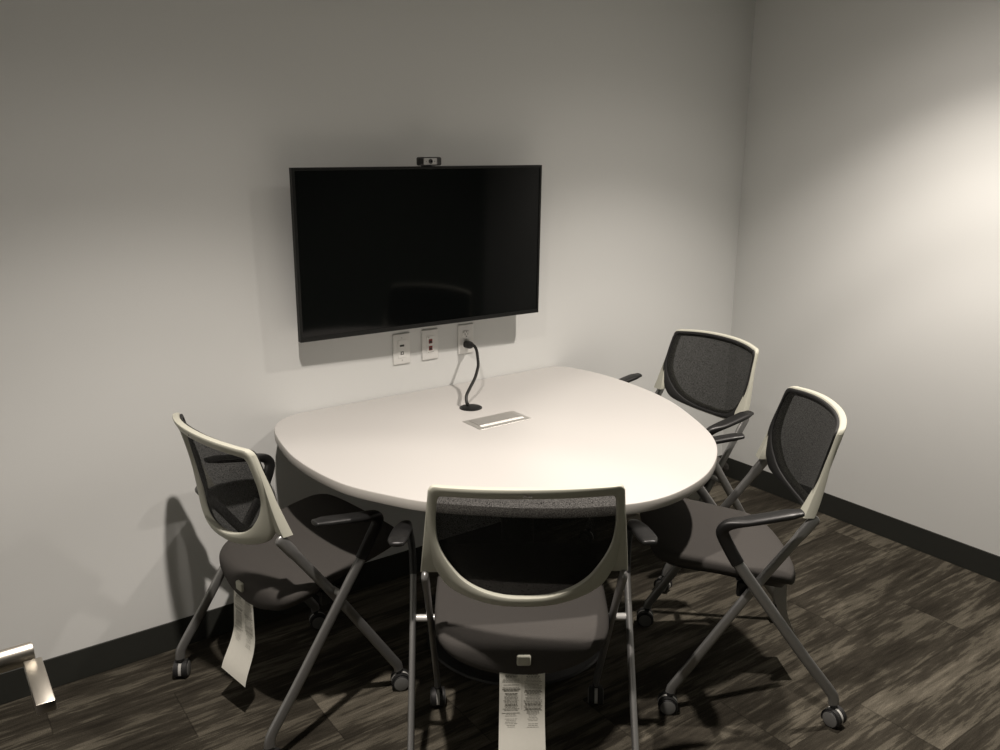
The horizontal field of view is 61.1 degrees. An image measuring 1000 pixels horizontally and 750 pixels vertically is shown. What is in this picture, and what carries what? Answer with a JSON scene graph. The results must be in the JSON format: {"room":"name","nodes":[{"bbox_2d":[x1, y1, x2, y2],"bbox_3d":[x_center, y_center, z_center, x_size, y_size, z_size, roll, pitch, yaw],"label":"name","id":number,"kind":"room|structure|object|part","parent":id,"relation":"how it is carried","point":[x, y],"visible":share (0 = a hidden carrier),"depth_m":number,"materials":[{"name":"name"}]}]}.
{"room":"meeting room","nodes":[
{"label":"meeting room","id":0,"kind":"room"},
{"bbox_2d":[0,0,755,659],"bbox_3d":[-0.539,-0.462,2.929,4.270,2.600,0.120,-10,18,-34],"label":"wall","id":1,"kind":"structure","parent":0,"point":[148,148],"depth_m":2.70,"materials":[{"name":"white paint"}]},
{"bbox_2d":[0,455,721,704],"bbox_3d":[-0.507,0.757,3.204,4.028,0.102,0.004,-10,18,-34],"label":"baseboard","id":2,"kind":"structure","parent":1,"relation":"attached to","point":[76,665],"depth_m":2.76,"materials":[{"name":"plastic"}]},
{"bbox_2d":[392,332,409,364],"bbox_3d":[-0.358,-0.095,3.081,0.070,0.114,0.009,-10,18,-34],"label":"wall plate","id":3,"kind":"object","parent":1,"relation":"attached to","point":[401,342],"visible":1,"depth_m":3.08,"materials":[{"name":"white plastic"}]},
{"bbox_2d":[289,165,541,342],"bbox_3d":[-0.276,-0.453,2.990,0.966,0.555,0.106,-10,19,-33],"label":"television","id":4,"kind":"object","parent":1,"relation":"attached to","point":[376,249],"visible":1,"depth_m":2.91,"materials":[{"name":"black"}]},
{"bbox_2d":[416,157,440,165],"bbox_3d":[-0.243,-0.712,2.886,0.088,0.060,0.039,-10,18,-34],"label":"webcam","id":5,"kind":"object","parent":4,"relation":"on","point":[421,161],"visible":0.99,"depth_m":2.86,"materials":[{"name":"black plastic"}]},
{"bbox_3d":[-0.236,-0.724,2.868,0.052,0.022,0.004,-10,18,-34],"label":"plate","id":6,"kind":"part","parent":5,"relation":"part of","materials":[{"name":"grey metal"}]},
{"bbox_2d":[421,328,437,359],"bbox_3d":[-0.260,-0.114,3.148,0.070,0.114,0.009,-10,18,-34],"label":"wall plate","id":7,"kind":"object","parent":1,"relation":"attached to","point":[430,336],"visible":1,"depth_m":3.14,"materials":[{"name":"white plastic"}]},
{"bbox_2d":[458,323,473,353],"bbox_3d":[-0.130,-0.138,3.237,0.070,0.114,0.009,-10,18,-34],"label":"wall outlet","id":8,"kind":"object","parent":1,"relation":"attached to","point":[465,331],"visible":0.92,"depth_m":3.23,"materials":[{"name":"white plastic"}]},
{"bbox_2d":[462,330,469,337],"bbox_3d":[-0.129,-0.156,3.230,0.034,0.028,0.003,-10,18,-34],"label":"socket","id":9,"kind":"object","parent":8,"relation":"attached to","point":[465,333],"depth_m":3.23,"materials":[{"name":"white plastic"}]},
{"bbox_2d":[0,476,999,749],"bbox_3d":[0.736,1.301,1.550,4.270,0.080,4.520,-10,18,-34],"label":"floor","id":10,"kind":"structure","parent":0,"point":[907,639],"depth_m":2.66,"materials":[{"name":"brown carpet"}]},
{"bbox_2d":[172,413,408,749],"bbox_3d":[-0.629,0.530,2.527,0.557,0.892,0.676,-14,20,-42],"label":"chair","id":11,"kind":"object","parent":10,"relation":"on","point":[274,558],"visible":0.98,"depth_m":2.38,"materials":[{"name":"grey fabric"}]},
{"bbox_3d":[-0.890,0.635,2.703,0.347,0.469,0.018,-14,21,-43],"label":"leg","id":12,"kind":"part","parent":11,"relation":"part of","materials":[{"name":"silver metal"}]},
{"bbox_3d":[-0.771,0.290,2.321,0.092,0.292,0.456,-14,20,-42],"label":"panel","id":13,"kind":"part","parent":11,"relation":"part of","materials":[{"name":"black fabric"}]},
{"bbox_3d":[-0.768,0.290,2.324,0.150,0.323,0.500,-14,20,-42],"label":"backrest","id":14,"kind":"part","parent":11,"relation":"part of","materials":[{"name":"black fabric"}]},
{"bbox_3d":[-0.771,0.573,2.740,0.395,0.574,0.020,-14,20,-42],"label":"leg","id":15,"kind":"part","parent":11,"relation":"part of","materials":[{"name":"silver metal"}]},
{"bbox_3d":[-0.828,0.327,2.716,0.227,0.179,0.060,-14,20,-42],"label":"armrest","id":16,"kind":"part","parent":11,"relation":"part of","materials":[{"name":"black plastic"}]},
{"bbox_3d":[-0.586,0.542,2.573,0.438,0.162,0.454,-14,20,-42],"label":"seat","id":17,"kind":"part","parent":11,"relation":"part of","materials":[{"name":"grey fabric"}]},
{"bbox_3d":[-0.499,0.743,2.308,0.347,0.469,0.018,-13,20,-41],"label":"leg","id":18,"kind":"part","parent":11,"relation":"part of","materials":[{"name":"silver metal"}]},
{"bbox_3d":[-0.442,0.663,2.406,0.395,0.574,0.020,-14,20,-42],"label":"leg","id":19,"kind":"part","parent":11,"relation":"part of","materials":[{"name":"silver metal"}]},
{"bbox_3d":[-0.403,0.443,2.286,0.227,0.179,0.060,-14,20,-42],"label":"armrest","id":20,"kind":"part","parent":11,"relation":"part of","materials":[{"name":"black plastic"}]},
{"bbox_2d":[274,366,717,684],"bbox_3d":[0.083,0.541,2.797,1.383,0.736,1.231,-10,18,-34],"label":"meeting table","id":21,"kind":"object","parent":10,"relation":"on","point":[585,428],"visible":0.68,"depth_m":2.63,"materials":[{"name":"white laminate"}]},
{"bbox_2d":[460,404,481,410],"bbox_3d":[-0.102,0.113,2.959,0.079,0.004,0.079,-10,18,-34],"label":"cable grommet","id":22,"kind":"object","parent":21,"relation":"on","point":[473,407],"visible":0.99,"depth_m":2.95,"materials":[{"name":"black plastic"}]},
{"bbox_2d":[463,341,479,405],"bbox_3d":[-0.103,-0.011,3.104,0.059,0.164,0.334,-1,15,-3],"label":"power cord","id":23,"kind":"object","parent":22,"relation":"attached to","point":[467,344],"visible":1,"depth_m":3.11,"materials":[{"name":"black rubber"}]},
{"bbox_2d":[463,411,531,429],"bbox_3d":[-0.009,0.149,2.826,0.208,0.003,0.107,-10,18,-34],"label":"outlet panel","id":24,"kind":"object","parent":21,"relation":"on","point":[495,420],"visible":1,"depth_m":2.82,"materials":[{"name":"metal"}]},
{"bbox_3d":[-0.016,0.146,2.836,0.170,0.001,0.064,-10,18,-34],"label":"lid","id":25,"kind":"part","parent":24,"relation":"part of","materials":[{"name":"metal"}]},
{"bbox_3d":[0.058,0.875,2.918,0.620,0.028,0.620,-10,18,-34],"label":"plate","id":26,"kind":"part","parent":21,"relation":"part of","materials":[{"name":"black plastic"}]},
{"bbox_2d":[388,484,657,749],"bbox_3d":[0.056,0.612,2.229,0.679,0.892,0.557,0,15,-1],"label":"chair","id":27,"kind":"object","parent":10,"relation":"on","point":[522,571],"visible":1,"depth_m":2.02,"materials":[{"name":"grey fabric"}]},
{"bbox_3d":[-0.252,0.467,2.201,0.060,0.179,0.227,0,15,-1],"label":"armrest","id":28,"kind":"part","parent":27,"relation":"part of","materials":[{"name":"black plastic"}]},
{"bbox_3d":[-0.226,0.779,2.174,0.018,0.469,0.347,0,15,-2],"label":"leg","id":29,"kind":"part","parent":27,"relation":"part of","materials":[{"name":"silver metal"}]},
{"bbox_3d":[-0.183,0.698,2.279,0.020,0.574,0.395,0,15,-1],"label":"leg","id":30,"kind":"part","parent":27,"relation":"part of","materials":[{"name":"silver metal"}]},
{"bbox_3d":[0.055,0.620,2.291,0.454,0.162,0.438,0,15,-1],"label":"seat","id":31,"kind":"part","parent":27,"relation":"part of","materials":[{"name":"grey fabric"}]},
{"bbox_3d":[0.060,0.388,1.967,0.500,0.323,0.150,0,15,-1],"label":"backrest","id":32,"kind":"part","parent":27,"relation":"part of","materials":[{"name":"black fabric"}]},
{"bbox_3d":[0.060,0.389,1.963,0.456,0.292,0.092,0,15,-1],"label":"panel","id":33,"kind":"part","parent":27,"relation":"part of","materials":[{"name":"black fabric"}]},
{"bbox_3d":[0.293,0.697,2.287,0.020,0.574,0.395,0,15,-1],"label":"leg","id":34,"kind":"part","parent":27,"relation":"part of","materials":[{"name":"silver metal"}]},
{"bbox_3d":[0.340,0.778,2.184,0.018,0.469,0.347,0,15,0],"label":"leg","id":35,"kind":"part","parent":27,"relation":"part of","materials":[{"name":"silver metal"}]},
{"bbox_3d":[0.363,0.465,2.213,0.060,0.179,0.227,0,15,-1],"label":"armrest","id":36,"kind":"part","parent":27,"relation":"part of","materials":[{"name":"black plastic"}]},
{"bbox_2d":[619,329,758,592],"bbox_3d":[0.682,0.303,3.385,0.567,0.892,0.683,-9,17,-30],"label":"chair","id":37,"kind":"object","parent":10,"relation":"on","point":[709,372],"visible":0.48,"depth_m":3.41,"materials":[{"name":"grey fabric"}]},
{"bbox_3d":[0.506,0.094,3.592,0.227,0.179,0.060,-9,17,-30],"label":"armrest","id":38,"kind":"part","parent":37,"relation":"part of","materials":[{"name":"black plastic"}]},
{"bbox_3d":[0.530,0.347,3.592,0.395,0.574,0.020,-9,17,-30],"label":"leg","id":39,"kind":"part","parent":37,"relation":"part of","materials":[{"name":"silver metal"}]},
{"bbox_3d":[0.778,0.453,3.198,0.395,0.574,0.020,-9,17,-30],"label":"leg","id":40,"kind":"part","parent":37,"relation":"part of","materials":[{"name":"silver metal"}]},
{"bbox_3d":[0.847,0.002,3.409,0.150,0.323,0.500,-9,17,-30],"label":"backrest","id":41,"kind":"part","parent":37,"relation":"part of","materials":[{"name":"black fabric"}]},
{"bbox_3d":[0.851,0.001,3.410,0.092,0.292,0.456,-9,17,-30],"label":"panel","id":42,"kind":"part","parent":37,"relation":"part of","materials":[{"name":"black fabric"}]},
{"bbox_3d":[0.630,0.333,3.362,0.438,0.162,0.454,-9,17,-30],"label":"seat","id":43,"kind":"part","parent":37,"relation":"part of","materials":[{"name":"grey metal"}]},
{"bbox_3d":[0.905,0.497,3.236,0.347,0.469,0.018,-9,18,-31],"label":"leg","id":44,"kind":"part","parent":37,"relation":"part of","materials":[{"name":"silver metal"}]},
{"bbox_3d":[0.825,0.232,3.084,0.227,0.179,0.060,-9,17,-30],"label":"armrest","id":45,"kind":"part","parent":37,"relation":"part of","materials":[{"name":"black plastic"}]},
{"bbox_2d":[637,386,846,727],"bbox_3d":[0.726,0.508,2.623,0.563,0.892,0.676,1,15,1],"label":"chair","id":46,"kind":"object","parent":10,"relation":"on","point":[800,445],"visible":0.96,"depth_m":2.50,"materials":[{"name":"grey fabric"}]},
{"bbox_3d":[0.697,0.539,2.879,0.395,0.574,0.020,1,15,1],"label":"leg","id":47,"kind":"part","parent":46,"relation":"part of","materials":[{"name":"silver metal"}]},
{"bbox_3d":[0.664,0.530,2.630,0.438,0.162,0.454,1,15,1],"label":"seat","id":48,"kind":"part","parent":46,"relation":"part of","materials":[{"name":"grey fabric"}]},
{"bbox_3d":[0.713,0.286,2.882,0.227,0.179,0.060,0,15,1],"label":"armrest","id":49,"kind":"part","parent":46,"relation":"part of","materials":[{"name":"black plastic"}]},
{"bbox_3d":[0.820,0.578,2.933,0.347,0.469,0.018,1,15,3],"label":"leg","id":50,"kind":"part","parent":46,"relation":"part of","materials":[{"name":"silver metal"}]},
{"bbox_3d":[0.686,0.663,2.419,0.395,0.574,0.020,1,15,1],"label":"leg","id":51,"kind":"part","parent":46,"relation":"part of","materials":[{"name":"silver metal"}]},
{"bbox_3d":[0.698,0.446,2.288,0.227,0.179,0.060,1,15,1],"label":"armrest","id":52,"kind":"part","parent":46,"relation":"part of","materials":[{"name":"black plastic"}]},
{"bbox_3d":[0.806,0.725,2.386,0.347,0.469,0.018,0,15,0],"label":"leg","id":53,"kind":"part","parent":46,"relation":"part of","materials":[{"name":"silver metal"}]},
{"bbox_3d":[0.917,0.235,2.545,0.150,0.323,0.500,1,15,1],"label":"backrest","id":54,"kind":"part","parent":46,"relation":"part of","materials":[{"name":"black fabric"}]},
{"bbox_3d":[0.921,0.235,2.545,0.092,0.292,0.456,0,15,1],"label":"panel","id":55,"kind":"part","parent":46,"relation":"part of","materials":[{"name":"black fabric"}]},
{"bbox_2d":[722,0,999,555],"bbox_3d":[2.463,-0.289,2.320,0.120,2.600,4.400,-10,18,-34],"label":"wall","id":56,"kind":"structure","parent":0,"point":[867,273],"depth_m":3.46,"materials":[{"name":"white paint"}]},
{"bbox_2d":[724,457,999,581],"bbox_3d":[1.875,0.730,3.332,0.004,0.102,2.560,-10,18,-34],"label":"baseboard","id":57,"kind":"structure","parent":56,"relation":"attached to","point":[971,558],"depth_m":3.61,"materials":[{"name":"plastic"}]},
{"bbox_3d":[-0.088,0.524,0.118,0.052,2.160,0.120,-10,18,-34],"label":"trim","id":58,"kind":"structure","parent":0,"visible":0},
{"bbox_2d":[0,642,56,715],"bbox_3d":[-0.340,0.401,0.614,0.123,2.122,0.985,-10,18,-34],"label":"door handle","id":59,"kind":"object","parent":58,"relation":"attached to","point":[21,655],"depth_m":0.95,"materials":[{"name":"silver metal"}]},
{"bbox_3d":[-0.573,0.328,0.965,0.075,0.056,0.056,-10,18,-34],"label":"lever handle","id":60,"kind":"part","parent":59,"relation":"part of","materials":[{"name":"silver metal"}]}
]}

